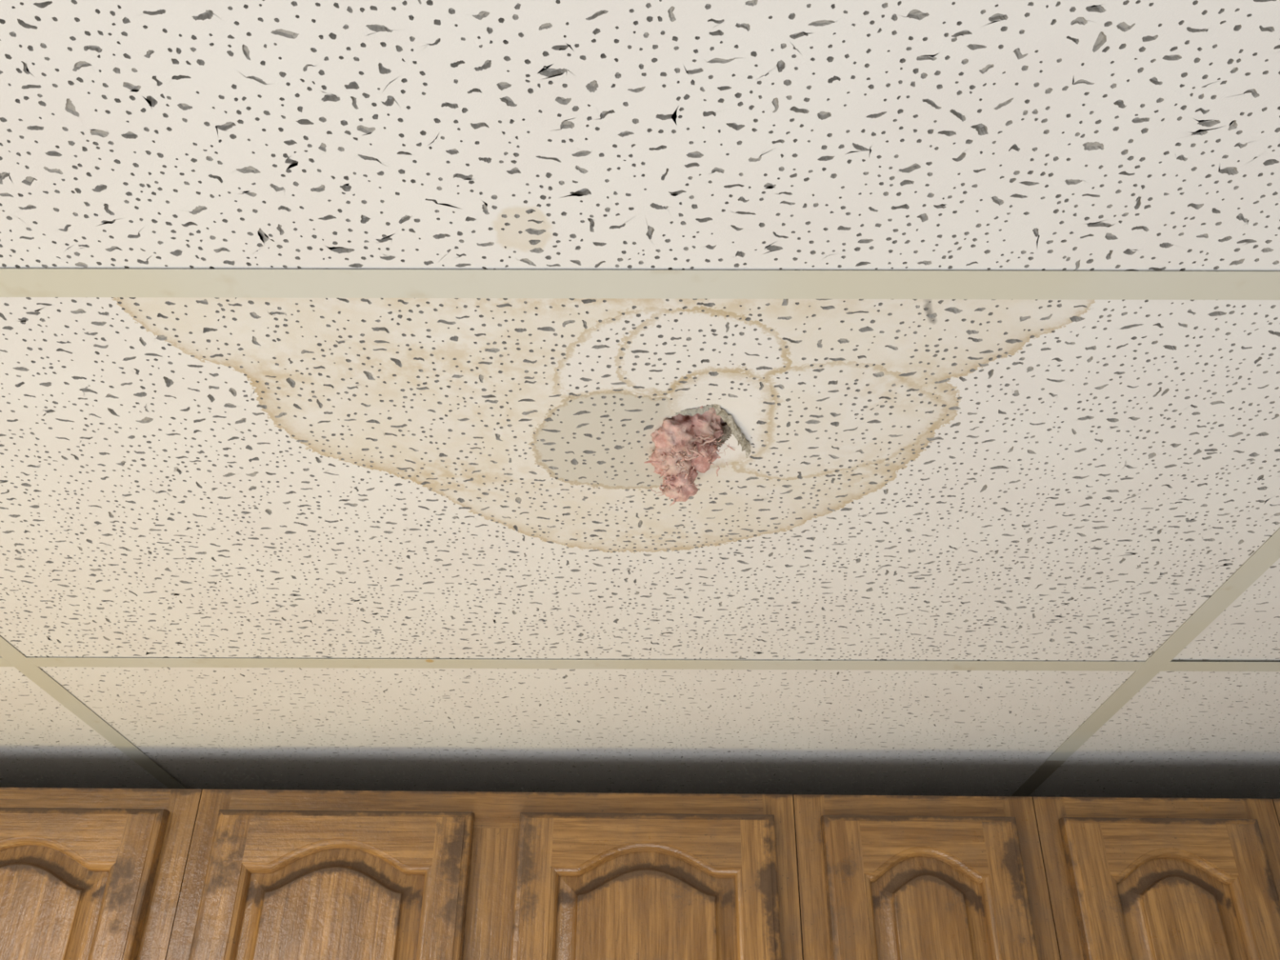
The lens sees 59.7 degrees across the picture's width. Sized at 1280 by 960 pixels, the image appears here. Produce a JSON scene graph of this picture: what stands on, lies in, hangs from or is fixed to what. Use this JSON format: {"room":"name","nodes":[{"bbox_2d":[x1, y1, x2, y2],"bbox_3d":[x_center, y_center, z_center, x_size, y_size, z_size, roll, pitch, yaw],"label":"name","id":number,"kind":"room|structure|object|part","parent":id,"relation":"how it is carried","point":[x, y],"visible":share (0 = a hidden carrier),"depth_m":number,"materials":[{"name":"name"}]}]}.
{"room":"damaged room","nodes":[
{"label":"damaged room","id":0,"kind":"room"},
{"bbox_3d":[0.152,-0.569,-0.041,4.100,0.015,4.138,0,-31,0],"label":"ceiling","id":1,"kind":"structure","parent":0,"visible":0},
{"bbox_2d":[0,657,13,666],"bbox_3d":[-1.284,0.177,1.217,1.206,0.042,0.026,0,-31,0],"label":"cross tee","id":2,"kind":"object","parent":1,"relation":"attached to","point":[3,663],"visible":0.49,"depth_m":1.21,"materials":[{"name":"metal"}]},
{"bbox_2d":[0,635,186,788],"bbox_3d":[-0.669,-0.058,0.826,0.026,0.042,2.129,0,-31,0],"label":"main tee","id":3,"kind":"object","parent":1,"relation":"attached to","point":[8,652],"visible":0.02,"depth_m":1.33,"materials":[{"name":"metal"}]},
{"bbox_2d":[26,657,1145,671],"bbox_3d":[-0.059,0.181,1.211,1.194,0.042,0.026,0,-31,0],"label":"cross tee","id":4,"kind":"object","parent":1,"relation":"attached to","point":[37,661],"visible":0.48,"depth_m":1.20,"materials":[{"name":"metal"}]},
{"bbox_2d":[0,0,1279,799],"bbox_3d":[-0.059,0.035,0.944,3.652,0.029,1.824,0,-31,0],"label":"ceiling tiles","id":5,"kind":"object","parent":1,"relation":"attached to","point":[904,479],"depth_m":0.79,"materials":[{"name":"tile"}]},
{"bbox_2d":[644,404,735,506],"bbox_3d":[0.046,-0.043,0.845,0.154,0.106,0.175,2,-31,-2],"label":"insulation wad","id":6,"kind":"object","parent":5,"relation":"on","point":[685,445],"visible":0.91,"depth_m":0.83,"materials":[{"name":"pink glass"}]},
{"bbox_2d":[0,268,1279,299],"bbox_3d":[-0.060,-0.137,0.691,1.194,0.042,0.026,0,-31,0],"label":"cross tee","id":7,"kind":"object","parent":1,"relation":"attached to","point":[14,282],"visible":0.45,"depth_m":0.68,"materials":[{"name":"metal"}]},
{"bbox_2d":[1046,528,1279,760],"bbox_3d":[0.549,-0.127,0.701,0.026,0.042,1.849,0,-31,0],"label":"main tee","id":8,"kind":"object","parent":1,"relation":"attached to","point":[1268,553],"visible":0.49,"depth_m":1.14,"materials":[{"name":"metal"}]},
{"bbox_2d":[1009,760,1065,796],"bbox_3d":[0.553,0.427,1.611,0.026,0.042,0.279,0,-31,0],"label":"main tee","id":9,"kind":"object","parent":8,"relation":"attached to","point":[1047,768],"visible":0.28,"depth_m":1.55,"materials":[{"name":"metal"}]},
{"bbox_2d":[1160,662,1279,671],"bbox_3d":[1.167,0.184,1.206,1.206,0.042,0.026,0,-31,0],"label":"cross tee","id":10,"kind":"object","parent":1,"relation":"attached to","point":[1171,666],"visible":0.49,"depth_m":1.20,"materials":[{"name":"metal"}]},
{"bbox_3d":[0.151,1.388,1.247,4.300,2.900,0.100,0,-31,0],"label":"wall","id":11,"kind":"structure","parent":0,"visible":0},
{"bbox_2d":[0,786,202,959],"bbox_3d":[-0.926,0.792,1.343,0.749,0.767,0.354,0,-31,0],"label":"upper cabinet","id":12,"kind":"object","parent":11,"relation":"attached to","point":[86,873],"visible":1,"depth_m":1.34,"materials":[{"name":"brown wood"}]},
{"bbox_3d":[-0.746,0.701,1.199,0.211,0.606,0.012,0,-31,0],"label":"panel","id":13,"kind":"part","parent":12,"relation":"part of","materials":[{"name":"brown wood"}]},
{"bbox_2d":[165,789,802,959],"bbox_3d":[-0.183,0.798,1.338,0.749,0.767,0.354,0,-31,0],"label":"upper cabinet","id":14,"kind":"object","parent":11,"relation":"attached to","point":[270,874],"visible":1,"depth_m":1.34,"materials":[{"name":"brown wood"}]},
{"bbox_3d":[-0.366,0.704,1.196,0.211,0.606,0.012,0,-31,0],"label":"panel","id":15,"kind":"part","parent":14,"relation":"part of","materials":[{"name":"brown wood"}]},
{"bbox_3d":[-0.366,0.709,1.196,0.314,0.702,0.019,0,-31,0],"label":"door","id":16,"kind":"part","parent":14,"relation":"part of","materials":[{"name":"brown wood"}]},
{"bbox_3d":[0.005,0.711,1.194,0.314,0.702,0.019,0,-31,0],"label":"door","id":17,"kind":"part","parent":14,"relation":"part of","materials":[{"name":"brown wood"}]},
{"bbox_3d":[0.005,0.707,1.194,0.211,0.606,0.012,0,-31,0],"label":"panel","id":18,"kind":"part","parent":14,"relation":"part of","materials":[{"name":"brown wood"}]},
{"bbox_2d":[792,794,1060,959],"bbox_3d":[0.338,0.801,1.334,0.306,0.763,0.354,0,-31,0],"label":"upper cabinet","id":19,"kind":"object","parent":11,"relation":"attached to","point":[880,877],"visible":1,"depth_m":1.33,"materials":[{"name":"brown wood"}]},
{"bbox_3d":[0.339,0.710,1.191,0.132,0.602,0.012,0,-31,0],"label":"panel","id":20,"kind":"part","parent":19,"relation":"part of","materials":[{"name":"brown wood"}]},
{"bbox_2d":[1031,796,1279,959],"bbox_3d":[0.637,0.804,1.332,0.305,0.763,0.354,0,-31,0],"label":"upper cabinet","id":21,"kind":"object","parent":11,"relation":"attached to","point":[1127,878],"visible":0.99,"depth_m":1.33,"materials":[{"name":"brown wood"}]},
{"bbox_3d":[0.634,0.712,1.189,0.135,0.604,0.012,0,-31,0],"label":"panel","id":22,"kind":"part","parent":21,"relation":"part of","materials":[{"name":"brown wood"}]},
{"bbox_2d":[1271,798,1279,826],"bbox_3d":[0.937,0.806,1.330,0.305,0.763,0.354,0,-31,0],"label":"upper cabinet","id":23,"kind":"object","parent":11,"relation":"attached to","point":[1276,802],"visible":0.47,"depth_m":1.39,"materials":[{"name":"brown wood"}]}
]}

